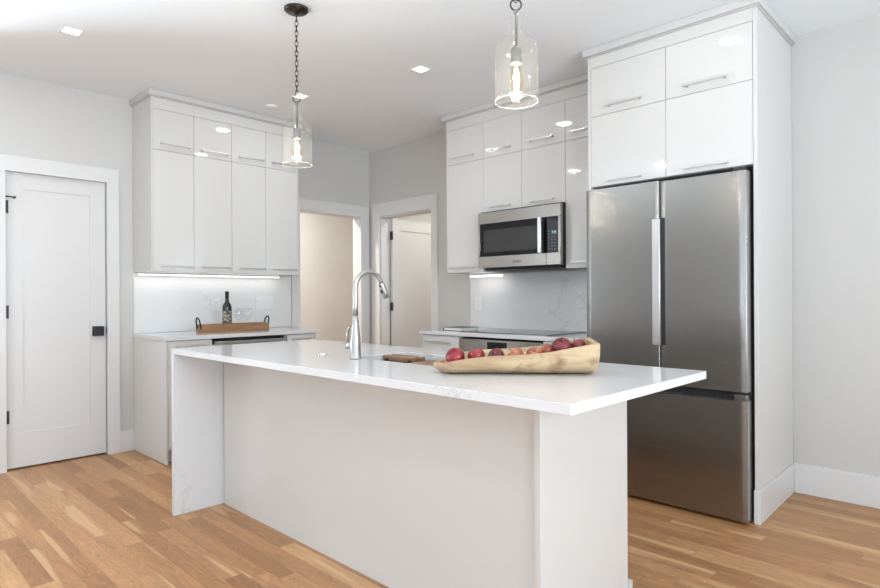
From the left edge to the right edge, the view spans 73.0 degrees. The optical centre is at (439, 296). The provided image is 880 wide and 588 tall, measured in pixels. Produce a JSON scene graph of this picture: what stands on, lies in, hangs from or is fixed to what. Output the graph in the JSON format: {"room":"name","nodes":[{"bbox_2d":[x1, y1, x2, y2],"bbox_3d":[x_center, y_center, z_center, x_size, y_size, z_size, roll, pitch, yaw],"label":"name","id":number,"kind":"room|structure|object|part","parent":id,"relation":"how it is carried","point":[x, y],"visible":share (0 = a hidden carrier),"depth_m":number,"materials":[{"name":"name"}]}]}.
{"room":"kitchen","nodes":[
{"label":"kitchen","id":0,"kind":"room"},
{"bbox_2d":[0,72,369,430],"bbox_3d":[-3.965,-0.164,3.167,0.120,2.747,9.100,0,0,44],"label":"wall","id":1,"kind":"structure","parent":0,"point":[42,120],"depth_m":4.60,"materials":[{"name":"paint"}]},
{"bbox_2d":[5,171,106,468],"bbox_3d":[-2.777,0.159,4.322,0.093,2.065,0.653,0,0,44],"label":"door","id":2,"kind":"structure","parent":1,"relation":"in","point":[56,329],"depth_m":4.32,"materials":[{"name":"paint"}]},
{"bbox_3d":[-2.584,0.257,4.495,0.058,0.074,0.068,0,0,44],"label":"knob","id":3,"kind":"part","parent":2,"relation":"part of","materials":[{"name":"black metal"}]},
{"bbox_2d":[0,154,119,473],"bbox_3d":[-2.803,0.113,4.350,0.142,2.181,0.803,0,0,44],"label":"trim","id":4,"kind":"structure","parent":1,"relation":"attached to","point":[110,177],"depth_m":4.53,"materials":[{"name":"paint"}]},
{"bbox_2d":[120,429,134,451],"bbox_3d":[-4.704,1.131,2.300,0.015,0.165,6.615,0,0,44],"label":"baseboard","id":5,"kind":"structure","parent":1,"relation":"attached to","point":[127,437],"depth_m":4.63,"materials":[{"name":"paint"}]},
{"bbox_2d":[132,96,193,273],"bbox_3d":[-2.158,-0.843,4.647,0.418,1.302,0.321,0,0,44],"label":"upper cabinet","id":6,"kind":"object","parent":1,"relation":"attached to","point":[162,129],"visible":1,"depth_m":4.53,"materials":[{"name":"paint"}]},
{"bbox_3d":[-2.037,-1.258,4.540,0.019,0.302,0.302,0,0,44],"label":"door","id":7,"kind":"part","parent":6,"relation":"part of","materials":[{"name":"paint"}]},
{"bbox_3d":[-2.034,-0.649,4.540,0.019,0.910,0.302,0,0,44],"label":"door","id":8,"kind":"part","parent":6,"relation":"part of","materials":[{"name":"paint"}]},
{"bbox_3d":[-2.009,-1.154,4.528,0.037,0.011,0.242,0,0,44],"label":"handle","id":9,"kind":"part","parent":6,"relation":"part of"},
{"bbox_3d":[-2.005,-0.234,4.528,0.037,0.011,0.242,0,0,44],"label":"handle","id":10,"kind":"part","parent":6,"relation":"part of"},
{"bbox_2d":[137,273,279,277],"bbox_3d":[-1.921,-0.181,5.063,0.024,0.015,1.233,0,0,44],"label":"light strip","id":11,"kind":"object","parent":6,"relation":"attached to","point":[137,273],"visible":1,"depth_m":5.02,"materials":[{"name":"white plastic"}]},
{"bbox_2d":[178,106,231,274],"bbox_3d":[-1.937,-0.844,4.874,0.418,1.302,0.312,0,0,44],"label":"upper cabinet","id":12,"kind":"object","parent":1,"relation":"attached to","point":[211,128],"visible":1,"depth_m":4.75,"materials":[{"name":"paint"}]},
{"bbox_3d":[-1.823,-1.259,4.761,0.019,0.302,0.309,0,0,44],"label":"door","id":13,"kind":"part","parent":12,"relation":"part of","materials":[{"name":"paint"}]},
{"bbox_3d":[-1.820,-0.650,4.761,0.019,0.910,0.309,0,0,44],"label":"door","id":14,"kind":"part","parent":12,"relation":"part of","materials":[{"name":"paint"}]},
{"bbox_3d":[-1.793,-1.155,4.751,0.037,0.011,0.243,0,0,44],"label":"handle","id":15,"kind":"part","parent":12,"relation":"part of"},
{"bbox_3d":[-1.789,-0.235,4.751,0.037,0.011,0.243,0,0,44],"label":"handle","id":16,"kind":"part","parent":12,"relation":"part of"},
{"bbox_2d":[133,273,290,332],"bbox_3d":[-1.919,0.046,5.180,0.017,0.476,1.413,0,0,44],"label":"backsplash","id":17,"kind":"structure","parent":1,"relation":"attached to","point":[161,303],"depth_m":5.04,"materials":[{"name":"stone"}]},
{"bbox_2d":[211,298,219,310],"bbox_3d":[-1.940,0.064,5.139,0.010,0.114,0.084,0,0,44],"label":"outlet","id":18,"kind":"object","parent":17,"relation":"attached to","point":[215,302],"visible":1,"depth_m":5.13,"materials":[{"name":"white plastic"}]},
{"bbox_2d":[214,300,217,307],"bbox_3d":[-1.938,0.064,5.137,0.003,0.068,0.032,0,0,44],"label":"socket","id":19,"kind":"object","parent":18,"relation":"attached to","point":[215,301],"depth_m":5.14,"materials":[{"name":"white plastic"}]},
{"bbox_2d":[256,297,272,309],"bbox_3d":[-1.615,0.058,5.474,0.009,0.122,0.178,0,0,44],"label":"light switch","id":20,"kind":"object","parent":17,"relation":"attached to","point":[262,303],"visible":1,"depth_m":5.47,"materials":[{"name":"white plastic"}]},
{"bbox_2d":[129,88,301,128],"bbox_3d":[-1.838,-1.522,4.992,0.403,0.051,1.310,0,0,44],"label":"crown molding","id":21,"kind":"structure","parent":1,"relation":"attached to","point":[148,92],"depth_m":4.71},
{"bbox_2d":[214,114,265,274],"bbox_3d":[-1.722,-0.845,5.097,0.418,1.302,0.307,0,0,44],"label":"upper cabinet","id":22,"kind":"object","parent":1,"relation":"attached to","point":[247,134],"visible":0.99,"depth_m":4.97,"materials":[{"name":"paint"}]},
{"bbox_3d":[-1.607,-1.260,4.984,0.019,0.302,0.304,0,0,44],"label":"door","id":23,"kind":"part","parent":22,"relation":"part of","materials":[{"name":"paint"}]},
{"bbox_3d":[-1.604,-0.651,4.984,0.019,0.910,0.304,0,0,44],"label":"door","id":24,"kind":"part","parent":22,"relation":"part of","materials":[{"name":"paint"}]},
{"bbox_3d":[-1.577,-1.156,4.974,0.037,0.011,0.235,0,0,44],"label":"handle","id":25,"kind":"part","parent":22,"relation":"part of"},
{"bbox_3d":[-1.572,-0.236,4.974,0.037,0.011,0.235,0,0,44],"label":"handle","id":26,"kind":"part","parent":22,"relation":"part of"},
{"bbox_2d":[245,122,298,275],"bbox_3d":[-1.502,-0.846,5.324,0.418,1.302,0.326,0,0,44],"label":"upper cabinet","id":27,"kind":"object","parent":1,"relation":"attached to","point":[281,161],"visible":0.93,"depth_m":5.20,"materials":[{"name":"paint"}]},
{"bbox_3d":[-1.392,-1.261,5.206,0.019,0.302,0.309,0,0,44],"label":"door","id":28,"kind":"part","parent":27,"relation":"part of","materials":[{"name":"paint"}]},
{"bbox_3d":[-1.389,-0.652,5.206,0.019,0.910,0.309,0,0,44],"label":"door","id":29,"kind":"part","parent":27,"relation":"part of","materials":[{"name":"paint"}]},
{"bbox_3d":[-1.364,-1.157,5.194,0.037,0.011,0.233,0,0,44],"label":"handle","id":30,"kind":"part","parent":27,"relation":"part of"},
{"bbox_3d":[-1.359,-0.237,5.194,0.037,0.011,0.233,0,0,44],"label":"handle","id":31,"kind":"part","parent":27,"relation":"part of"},
{"bbox_2d":[291,198,369,343],"bbox_3d":[-1.134,0.119,6.074,0.142,2.152,0.948,0,0,44],"label":"trim","id":32,"kind":"structure","parent":1,"relation":"attached to","point":[360,215],"depth_m":6.30,"materials":[{"name":"paint"}]},
{"bbox_2d":[300,212,352,341],"bbox_3d":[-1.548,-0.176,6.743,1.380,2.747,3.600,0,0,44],"label":"doorway","id":33,"kind":"structure","parent":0,"point":[326,242],"depth_m":7.68,"materials":[{"name":"paint"}]},
{"bbox_2d":[390,213,430,345],"bbox_3d":[0.374,-0.186,6.427,1.820,2.747,1.380,0,0,44],"label":"wall","id":34,"kind":"structure","parent":0,"point":[423,218],"depth_m":6.90,"materials":[{"name":"paint"}]},
{"bbox_2d":[0,0,879,151],"bbox_3d":[-1.181,-1.577,1.579,9.300,0.050,10.700,0,0,44],"label":"ceiling","id":35,"kind":"structure","parent":0,"point":[355,58],"depth_m":3.68,"materials":[{"name":"paint"}]},
{"bbox_2d":[59,25,84,36],"bbox_3d":[-2.138,-1.545,3.452,0.108,0.004,0.108,0,0,44],"label":"recessed light","id":36,"kind":"object","parent":35,"relation":"in","point":[65,29],"visible":1,"depth_m":3.44,"materials":[{"name":"white plastic"}]},
{"bbox_2d":[62,27,81,35],"bbox_3d":[-2.138,-1.545,3.452,0.084,0.002,0.084,0,0,44],"label":"diffuser","id":37,"kind":"object","parent":36,"relation":"attached to","point":[69,30],"depth_m":3.46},
{"bbox_2d":[265,104,278,109],"bbox_3d":[-1.368,-1.541,4.829,0.110,0.020,0.110,0,0,44],"label":"smoke detector","id":38,"kind":"object","parent":35,"relation":"attached to","point":[267,106],"visible":1,"depth_m":4.80,"materials":[{"name":"white plastic"}]},
{"bbox_2d":[284,3,307,155],"bbox_3d":[-0.772,-1.132,3.204,0.161,0.842,0.161,0,0,40],"label":"pendant light","id":39,"kind":"object","parent":35,"relation":"hanging from","point":[296,10],"visible":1,"depth_m":3.20,"materials":[{"name":"brown metal"}]},
{"bbox_3d":[-0.772,-0.977,3.204,0.018,0.147,0.018,0,0,44],"label":"rod","id":40,"kind":"part","parent":39,"relation":"part of","materials":[{"name":"grey metal"}]},
{"bbox_3d":[-0.773,-1.298,3.204,0.016,0.445,0.015,0,0,44],"label":"chain","id":41,"kind":"part","parent":39,"relation":"part of","materials":[{"name":"brown metal"}]},
{"bbox_2d":[290,93,309,99],"bbox_3d":[-1.081,-1.550,4.586,0.108,0.004,0.108,0,0,44],"label":"recessed light","id":42,"kind":"object","parent":35,"relation":"in","point":[303,96],"visible":0.89,"depth_m":4.59,"materials":[{"name":"white plastic"}]},
{"bbox_2d":[410,65,431,73],"bbox_3d":[-0.132,-1.555,4.057,0.108,0.004,0.108,0,0,44],"label":"recessed light","id":43,"kind":"object","parent":35,"relation":"in","point":[420,69],"visible":1,"depth_m":4.06,"materials":[{"name":"white plastic"}]},
{"bbox_2d":[412,66,428,72],"bbox_3d":[-0.132,-1.556,4.057,0.084,0.002,0.084,0,0,44],"label":"diffuser","id":44,"kind":"object","parent":43,"relation":"attached to","point":[420,69],"depth_m":4.06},
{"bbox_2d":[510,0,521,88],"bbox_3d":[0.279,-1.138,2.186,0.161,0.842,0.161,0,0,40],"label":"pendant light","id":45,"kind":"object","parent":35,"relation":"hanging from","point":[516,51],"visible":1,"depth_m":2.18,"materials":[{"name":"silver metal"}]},
{"bbox_3d":[0.280,-0.983,2.186,0.018,0.147,0.018,0,0,44],"label":"rod","id":46,"kind":"part","parent":45,"relation":"part of","materials":[{"name":"grey metal"}]},
{"bbox_2d":[0,450,879,587],"bbox_3d":[-1.167,1.220,1.579,9.300,0.050,10.700,0,0,44],"label":"floor","id":47,"kind":"structure","parent":0,"point":[101,520],"depth_m":2.86,"materials":[{"name":"brown wood"}]},
{"bbox_2d":[134,337,211,464],"bbox_3d":[-2.049,0.758,4.567,0.673,0.884,0.342,0,0,44],"label":"base cabinet","id":48,"kind":"object","parent":47,"relation":"on","point":[152,358],"visible":0.56,"depth_m":4.39,"materials":[{"name":"paint"}]},
{"bbox_3d":[-1.835,0.799,4.370,0.019,0.597,0.321,0,0,44],"label":"door","id":49,"kind":"part","parent":48,"relation":"part of","materials":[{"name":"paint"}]},
{"bbox_3d":[-1.837,0.409,4.370,0.019,0.177,0.321,0,0,44],"label":"drawer","id":50,"kind":"part","parent":48,"relation":"part of","materials":[{"name":"paint"}]},
{"bbox_3d":[-1.823,0.353,4.346,0.037,0.011,0.230,0,0,44],"label":"handle","id":51,"kind":"part","parent":48,"relation":"part of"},
{"bbox_2d":[132,327,319,340],"bbox_3d":[-1.730,0.298,4.913,0.653,0.029,1.303,0,0,44],"label":"countertop","id":52,"kind":"structure","parent":48,"relation":"on","point":[181,335],"depth_m":4.64,"materials":[{"name":"white stone"}]},
{"bbox_2d":[195,315,269,332],"bbox_3d":[-1.706,0.221,4.920,0.115,0.126,0.629,0,0,44],"label":"serving tray","id":53,"kind":"object","parent":52,"relation":"on","point":[250,326],"visible":0.99,"depth_m":4.84,"materials":[{"name":"brown wood"}]},
{"bbox_3d":[-1.916,0.206,4.703,0.081,0.096,0.026,0,0,44],"label":"handle","id":54,"kind":"part","parent":53,"relation":"part of","materials":[{"name":"black metal"}]},
{"bbox_2d":[222,291,231,323],"bbox_3d":[-1.748,0.113,4.878,0.074,0.318,0.074,0,0,44],"label":"wine bottle","id":55,"kind":"object","parent":53,"relation":"in","point":[226,308],"visible":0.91,"depth_m":4.85,"materials":[{"name":"black glass"}]},
{"bbox_3d":[-1.748,0.117,4.878,0.074,0.308,0.074,0,0,44],"label":"glass","id":56,"kind":"part","parent":55,"relation":"part of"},
{"bbox_2d":[212,335,285,345],"bbox_3d":[-1.715,0.752,4.925,0.655,0.852,0.628,0,0,44],"label":"wine cooler","id":57,"kind":"object","parent":47,"relation":"on","point":[271,338],"visible":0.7,"depth_m":4.71,"materials":[{"name":"metal"}]},
{"bbox_3d":[-1.507,0.724,4.723,0.038,0.745,0.622,0,0,44],"label":"door","id":58,"kind":"part","parent":57,"relation":"part of","materials":[{"name":"metal"}]},
{"bbox_3d":[-1.488,0.346,4.703,0.018,0.018,0.608,0,0,44],"label":"handle","id":59,"kind":"part","parent":57,"relation":"part of","materials":[{"name":"metal"}]},
{"bbox_2d":[280,333,315,340],"bbox_3d":[-1.386,0.754,5.252,0.673,0.884,0.291,0,0,44],"label":"base cabinet","id":60,"kind":"object","parent":47,"relation":"on","point":[307,336],"visible":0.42,"depth_m":5.02,"materials":[{"name":"paint"}]},
{"bbox_3d":[-1.165,0.350,5.025,0.037,0.011,0.200,0,0,44],"label":"handle","id":61,"kind":"part","parent":60,"relation":"part of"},
{"bbox_2d":[224,362,632,587],"bbox_3d":[-0.253,0.748,2.881,2.207,0.884,0.618,0,0,44],"label":"kitchen island","id":62,"kind":"object","parent":47,"relation":"on","point":[399,488],"visible":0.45,"depth_m":2.29,"materials":[{"name":"paint"}]},
{"bbox_2d":[171,339,705,515],"bbox_3d":[-0.248,0.733,2.716,2.517,0.914,0.921,0,0,44],"label":"island countertop","id":63,"kind":"structure","parent":62,"relation":"on","point":[197,373],"depth_m":2.60,"materials":[{"name":"white stone"}]},
{"bbox_3d":[-1.143,0.753,3.582,0.028,0.884,0.921,0,0,44],"label":"waterfall panel","id":64,"kind":"part","parent":63,"relation":"part of","materials":[{"name":"white stone"}]},
{"bbox_2d":[344,269,389,359],"bbox_3d":[-0.333,0.075,2.732,0.094,0.402,0.224,0,0,44],"label":"faucet","id":65,"kind":"object","parent":63,"relation":"on","point":[354,345],"visible":1,"depth_m":2.65,"materials":[{"name":"silver metal"}]},
{"bbox_3d":[-0.414,0.168,2.689,0.012,0.079,0.036,0,0,-37],"label":"lever","id":66,"kind":"part","parent":65,"relation":"part of","materials":[{"name":"silver metal"}]},
{"bbox_3d":[-0.328,-0.023,2.708,0.026,0.207,0.173,0,0,44],"label":"spout","id":67,"kind":"part","parent":65,"relation":"part of","materials":[{"name":"silver metal"}]},
{"bbox_2d":[433,337,599,372],"bbox_3d":[0.265,0.212,2.134,0.580,0.122,0.197,0,0,2],"label":"fruit bowl","id":68,"kind":"object","parent":63,"relation":"on","point":[582,359],"visible":0.95,"depth_m":2.06,"materials":[{"name":"beige wood"}]},
{"bbox_2d":[446,348,464,361],"bbox_3d":[0.054,0.216,2.135,0.069,0.066,0.069,0,0,-24],"label":"apple","id":69,"kind":"object","parent":68,"relation":"in","point":[454,354],"visible":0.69,"depth_m":2.11,"materials":[{"name":"red food"}]},
{"bbox_2d":[467,346,484,358],"bbox_3d":[0.131,0.211,2.155,0.063,0.065,0.063,0,0,-19],"label":"apple","id":70,"kind":"object","parent":68,"relation":"in","point":[475,353],"visible":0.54,"depth_m":2.13,"materials":[{"name":"red food"}]},
{"bbox_2d":[488,348,504,355],"bbox_3d":[0.203,0.214,2.139,0.059,0.060,0.061,0,0,-34],"label":"apple","id":71,"kind":"object","parent":68,"relation":"in","point":[496,351],"visible":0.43,"depth_m":2.12,"materials":[{"name":"red food"}]},
{"bbox_2d":[508,347,523,354],"bbox_3d":[0.273,0.211,2.141,0.059,0.060,0.061,0,0,28],"label":"apple","id":72,"kind":"object","parent":68,"relation":"in","point":[515,351],"visible":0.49,"depth_m":2.12,"materials":[{"name":"orange food"}]},
{"bbox_2d":[526,347,541,353],"bbox_3d":[0.339,0.209,2.135,0.059,0.058,0.058,0,0,-23],"label":"apple","id":73,"kind":"object","parent":68,"relation":"in","point":[533,350],"visible":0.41,"depth_m":2.12,"materials":[{"name":"red food"}]},
{"bbox_2d":[540,344,552,352],"bbox_3d":[0.394,0.199,2.168,0.057,0.058,0.059,0,0,-16],"label":"apple","id":74,"kind":"object","parent":68,"relation":"in","point":[545,348],"visible":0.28,"depth_m":2.15,"materials":[{"name":"red food"}]},
{"bbox_2d":[551,338,571,350],"bbox_3d":[0.434,0.178,2.118,0.073,0.072,0.073,0,0,-27],"label":"apple","id":75,"kind":"object","parent":68,"relation":"in","point":[559,343],"visible":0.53,"depth_m":2.10,"materials":[{"name":"red food"}]},
{"bbox_2d":[572,338,585,347],"bbox_3d":[0.498,0.179,2.146,0.061,0.061,0.061,0,0,-38],"label":"apple","id":76,"kind":"object","parent":68,"relation":"in","point":[579,342],"visible":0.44,"depth_m":2.12,"materials":[{"name":"red food"}]},
{"bbox_3d":[-0.073,0.425,2.652,0.629,0.238,0.384,0,0,44],"label":"sink","id":77,"kind":"object","parent":63,"relation":"in","visible":0},
{"bbox_2d":[383,354,424,362],"bbox_3d":[-0.204,0.298,2.779,0.209,0.040,0.336,0,0,44],"label":"cutting board","id":78,"kind":"object","parent":77,"relation":"on","point":[402,358],"visible":0.69,"depth_m":2.78,"materials":[{"name":"brown wood"}]},
{"bbox_2d":[410,359,438,365],"bbox_3d":[0.031,0.296,2.551,0.275,0.024,0.336,0,0,44],"label":"cutting board","id":79,"kind":"object","parent":77,"relation":"on","point":[430,362],"visible":0.03,"depth_m":2.58,"materials":[{"name":"brown wood"}]},
{"bbox_3d":[0.513,0.745,2.122,0.038,0.884,0.591,0,0,44],"label":"panel","id":80,"kind":"part","parent":62,"relation":"part of","materials":[{"name":"paint"}]},
{"bbox_2d":[422,334,465,349],"bbox_3d":[0.210,0.746,4.991,0.416,0.884,0.673,0,0,44],"label":"base cabinet","id":81,"kind":"object","parent":47,"relation":"on","point":[442,342],"visible":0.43,"depth_m":4.77,"materials":[{"name":"paint"}]},
{"bbox_3d":[-0.019,0.359,4.768,0.280,0.011,0.037,0,0,44],"label":"handle","id":82,"kind":"part","parent":81,"relation":"part of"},
{"bbox_2d":[419,327,586,340],"bbox_3d":[0.629,0.286,4.597,1.599,0.029,0.653,0,0,44],"label":"countertop","id":83,"kind":"structure","parent":81,"relation":"on","point":[434,331],"depth_m":4.34,"materials":[{"name":"white stone"}]},
{"bbox_2d":[443,326,476,330],"bbox_3d":[0.171,0.261,4.907,0.200,0.026,0.210,0,0,44],"label":"book","id":84,"kind":"object","parent":83,"relation":"on","point":[454,328],"visible":0.95,"depth_m":4.84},
{"bbox_2d":[459,328,586,335],"bbox_3d":[0.631,0.268,4.584,0.820,0.007,0.535,0,0,44],"label":"cooktop","id":85,"kind":"object","parent":83,"relation":"in","point":[533,332],"visible":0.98,"depth_m":4.52,"materials":[{"name":"black glass"}]},
{"bbox_3d":[0.631,0.269,4.584,0.820,0.005,0.535,0,0,44],"label":"frame","id":86,"kind":"part","parent":85,"relation":"part of","materials":[{"name":"metal"}]},
{"bbox_2d":[459,337,544,351],"bbox_3d":[0.627,0.740,4.563,0.770,0.852,0.708,0,0,44],"label":"oven","id":87,"kind":"object","parent":47,"relation":"on","point":[466,344],"visible":0.16,"depth_m":4.40,"materials":[{"name":"metal"}]},
{"bbox_2d":[586,167,754,522],"bbox_3d":[1.499,0.254,3.639,0.926,1.855,0.764,0,0,44],"label":"refrigerator","id":88,"kind":"object","parent":47,"relation":"on","point":[670,263],"visible":0.77,"depth_m":3.27,"materials":[{"name":"metal"}]},
{"bbox_3d":[1.101,-0.082,3.561,0.466,1.155,0.072,0,0,44],"label":"door","id":89,"kind":"part","parent":88,"relation":"part of","materials":[{"name":"metal"}]},
{"bbox_3d":[1.230,-0.086,3.377,0.046,0.713,0.015,0,0,44],"label":"handle","id":90,"kind":"part","parent":88,"relation":"part of","materials":[{"name":"metal"}]},
{"bbox_3d":[1.272,0.854,3.401,0.926,0.622,0.072,0,0,44],"label":"freezer drawer","id":91,"kind":"part","parent":88,"relation":"part of","materials":[{"name":"metal"}]},
{"bbox_3d":[1.437,-0.080,3.236,0.453,1.148,0.072,0,0,44],"label":"door","id":92,"kind":"part","parent":88,"relation":"part of","materials":[{"name":"metal"}]},
{"bbox_2d":[588,7,753,190],"bbox_3d":[1.521,-0.166,3.675,0.965,2.694,0.734,0,0,44],"label":"tall cabinet","id":93,"kind":"object","parent":47,"relation":"on","point":[678,104],"visible":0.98,"depth_m":3.40,"materials":[{"name":"paint"}]},
{"bbox_3d":[1.195,-0.164,4.016,0.021,2.694,0.697,0,0,44],"label":"panel","id":94,"kind":"part","parent":93,"relation":"part of","materials":[{"name":"paint"}]},
{"bbox_2d":[441,0,795,122],"bbox_3d":[0.952,-1.536,4.228,2.615,0.051,0.721,0,0,44],"label":"crown molding","id":95,"kind":"structure","parent":93,"relation":"on","point":[738,5],"depth_m":3.52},
{"bbox_3d":[1.104,-1.179,3.588,0.237,0.011,0.037,0,0,44],"label":"handle","id":96,"kind":"part","parent":93,"relation":"part of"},
{"bbox_3d":[1.107,-0.719,3.588,0.237,0.011,0.037,0,0,44],"label":"handle","id":97,"kind":"part","parent":93,"relation":"part of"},
{"bbox_3d":[1.133,-1.288,3.599,0.477,0.303,0.019,0,0,44],"label":"door","id":98,"kind":"part","parent":93,"relation":"part of","materials":[{"name":"paint"}]},
{"bbox_3d":[1.135,-0.913,3.599,0.477,0.440,0.019,0,0,44],"label":"door","id":99,"kind":"part","parent":93,"relation":"part of","materials":[{"name":"paint"}]},
{"bbox_3d":[1.449,-1.180,3.254,0.237,0.011,0.037,0,0,44],"label":"handle","id":100,"kind":"part","parent":93,"relation":"part of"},
{"bbox_3d":[1.452,-0.720,3.254,0.237,0.011,0.037,0,0,44],"label":"handle","id":101,"kind":"part","parent":93,"relation":"part of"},
{"bbox_3d":[1.472,-1.290,3.270,0.461,0.303,0.019,0,0,44],"label":"door","id":102,"kind":"part","parent":93,"relation":"part of","materials":[{"name":"paint"}]},
{"bbox_3d":[1.474,-0.915,3.270,0.461,0.440,0.019,0,0,44],"label":"door","id":103,"kind":"part","parent":93,"relation":"part of","materials":[{"name":"paint"}]},
{"bbox_2d":[753,6,793,524],"bbox_3d":[1.886,-0.168,3.337,0.031,2.694,0.715,0,0,44],"label":"end panel","id":104,"kind":"object","parent":47,"relation":"on","point":[772,106],"visible":1,"depth_m":3.28,"materials":[{"name":"paint"}]},
{"bbox_3d":[1.893,1.092,3.337,0.031,0.175,0.715,0,0,44],"label":"skirting","id":105,"kind":"part","parent":104,"relation":"part of","materials":[{"name":"paint"}]},
{"bbox_2d":[369,14,879,476],"bbox_3d":[2.008,-0.195,3.802,7.820,2.747,0.120,0,0,44],"label":"wall","id":106,"kind":"structure","parent":0,"point":[835,70],"depth_m":3.47,"materials":[{"name":"paint"}]},
{"bbox_2d":[372,193,438,344],"bbox_3d":[-0.326,0.103,6.047,0.972,2.176,0.142,0,0,44],"label":"trim","id":107,"kind":"structure","parent":106,"relation":"attached to","point":[382,213],"depth_m":6.26,"materials":[{"name":"paint"}]},
{"bbox_2d":[390,219,430,347],"bbox_3d":[-0.250,0.174,6.600,0.050,2.008,0.773,0,0,44],"label":"door","id":108,"kind":"structure","parent":106,"relation":"in","point":[410,242],"depth_m":6.52,"materials":[{"name":"paint"}]},
{"bbox_2d":[446,112,509,276],"bbox_3d":[0.311,-0.841,5.090,0.416,1.332,0.379,0,0,44],"label":"upper cabinet","id":109,"kind":"object","parent":106,"relation":"attached to","point":[464,136],"depth_m":4.98,"materials":[{"name":"paint"}]},
{"bbox_3d":[0.185,-1.177,4.972,0.250,0.011,0.037,0,0,44],"label":"handle","id":110,"kind":"part","parent":109,"relation":"part of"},
{"bbox_3d":[0.190,-0.245,4.972,0.250,0.011,0.037,0,0,44],"label":"handle","id":111,"kind":"part","parent":109,"relation":"part of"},
{"bbox_3d":[0.214,-1.273,4.982,0.398,0.295,0.019,0,0,44],"label":"door","id":112,"kind":"part","parent":109,"relation":"part of","materials":[{"name":"paint"}]},
{"bbox_3d":[0.217,-0.664,4.982,0.398,0.917,0.019,0,0,44],"label":"door","id":113,"kind":"part","parent":109,"relation":"part of","materials":[{"name":"paint"}]},
{"bbox_3d":[0.398,-0.190,5.137,0.360,0.030,0.024,0,0,44],"label":"light strip","id":114,"kind":"part","parent":109,"relation":"part of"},
{"bbox_2d":[483,101,521,211],"bbox_3d":[0.595,-1.097,4.813,0.380,0.822,0.379,0,0,44],"label":"upper cabinet","id":115,"kind":"object","parent":106,"relation":"attached to","point":[502,149],"visible":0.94,"depth_m":4.69,"materials":[{"name":"paint"}]},
{"bbox_3d":[0.469,-1.178,4.697,0.220,0.011,0.037,0,0,44],"label":"handle","id":116,"kind":"part","parent":115,"relation":"part of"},
{"bbox_3d":[0.471,-0.720,4.697,0.220,0.011,0.037,0,0,44],"label":"handle","id":117,"kind":"part","parent":115,"relation":"part of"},
{"bbox_3d":[0.495,-1.274,4.710,0.377,0.295,0.019,0,0,44],"label":"door","id":118,"kind":"part","parent":115,"relation":"part of","materials":[{"name":"paint"}]},
{"bbox_3d":[0.497,-0.905,4.710,0.377,0.437,0.019,0,0,44],"label":"door","id":119,"kind":"part","parent":115,"relation":"part of","materials":[{"name":"paint"}]},
{"bbox_2d":[470,270,586,331],"bbox_3d":[0.852,0.032,4.825,1.594,0.476,0.017,0,0,44],"label":"backsplash","id":120,"kind":"structure","parent":106,"relation":"attached to","point":[548,300],"depth_m":4.90,"materials":[{"name":"stone"}]},
{"bbox_2d":[475,297,482,310],"bbox_3d":[0.345,0.060,5.297,0.090,0.125,0.010,0,0,44],"label":"outlet","id":121,"kind":"object","parent":120,"relation":"attached to","point":[478,300],"visible":1,"depth_m":5.29,"materials":[{"name":"white plastic"}]},
{"bbox_2d":[521,88,565,206],"bbox_3d":[0.872,-1.098,4.545,0.390,0.822,0.379,0,0,44],"label":"upper cabinet","id":122,"kind":"object","parent":106,"relation":"attached to","point":[542,116],"visible":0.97,"depth_m":4.43,"materials":[{"name":"paint"}]},
{"bbox_2d":[478,202,568,271],"bbox_3d":[0.707,-0.449,4.640,0.771,0.468,0.440,0,0,44],"label":"microwave","id":123,"kind":"object","parent":122,"relation":"attached to","point":[530,238],"visible":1,"depth_m":4.49,"materials":[{"name":"metal"}]},
{"bbox_3d":[0.324,-0.450,4.785,0.018,0.259,0.031,0,0,44],"label":"frame","id":124,"kind":"part","parent":123,"relation":"part of","materials":[{"name":"metal"}]},
{"bbox_3d":[0.557,-0.451,4.561,0.629,0.257,0.030,0,0,44],"label":"door","id":125,"kind":"part","parent":123,"relation":"part of","materials":[{"name":"black glass"}]},
{"bbox_3d":[0.735,-0.452,4.338,0.032,0.265,0.046,0,0,44],"label":"handle","id":126,"kind":"part","parent":123,"relation":"part of","materials":[{"name":"metal"}]},
{"bbox_3d":[0.820,-0.453,4.306,0.101,0.257,0.030,0,0,44],"label":"control panel","id":127,"kind":"part","parent":123,"relation":"part of","materials":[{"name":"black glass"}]},
{"bbox_3d":[0.864,-0.453,4.263,0.021,0.259,0.031,0,0,44],"label":"frame","id":128,"kind":"part","parent":123,"relation":"part of","materials":[{"name":"metal"}]},
{"bbox_3d":[0.747,-1.180,4.428,0.235,0.011,0.037,0,0,44],"label":"handle","id":129,"kind":"part","parent":122,"relation":"part of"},
{"bbox_3d":[0.750,-0.722,4.428,0.235,0.011,0.037,0,0,44],"label":"handle","id":130,"kind":"part","parent":122,"relation":"part of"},
{"bbox_3d":[0.771,-1.276,4.443,0.387,0.295,0.019,0,0,44],"label":"door","id":131,"kind":"part","parent":122,"relation":"part of","materials":[{"name":"paint"}]},
{"bbox_3d":[0.773,-0.907,4.443,0.387,0.437,0.019,0,0,44],"label":"door","id":132,"kind":"part","parent":122,"relation":"part of","materials":[{"name":"paint"}]},
{"bbox_2d":[565,82,587,268],"bbox_3d":[1.151,-0.860,4.276,0.385,1.302,0.379,0,0,44],"label":"upper cabinet","id":133,"kind":"object","parent":106,"relation":"attached to","point":[576,97],"visible":0.39,"depth_m":4.23,"materials":[{"name":"paint"}]},
{"bbox_3d":[1.050,-1.277,4.173,0.382,0.295,0.019,0,0,44],"label":"door","id":134,"kind":"part","parent":133,"relation":"part of","materials":[{"name":"paint"}]},
{"bbox_3d":[1.019,-1.181,4.165,0.238,0.011,0.037,0,0,44],"label":"handle","id":135,"kind":"part","parent":133,"relation":"part of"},
{"bbox_2d":[794,463,879,508],"bbox_3d":[3.423,1.083,2.346,3.570,0.178,0.013,0,0,44],"label":"baseboard","id":136,"kind":"structure","parent":106,"relation":"attached to","point":[833,484],"depth_m":3.43,"materials":[{"name":"paint"}]}
]}

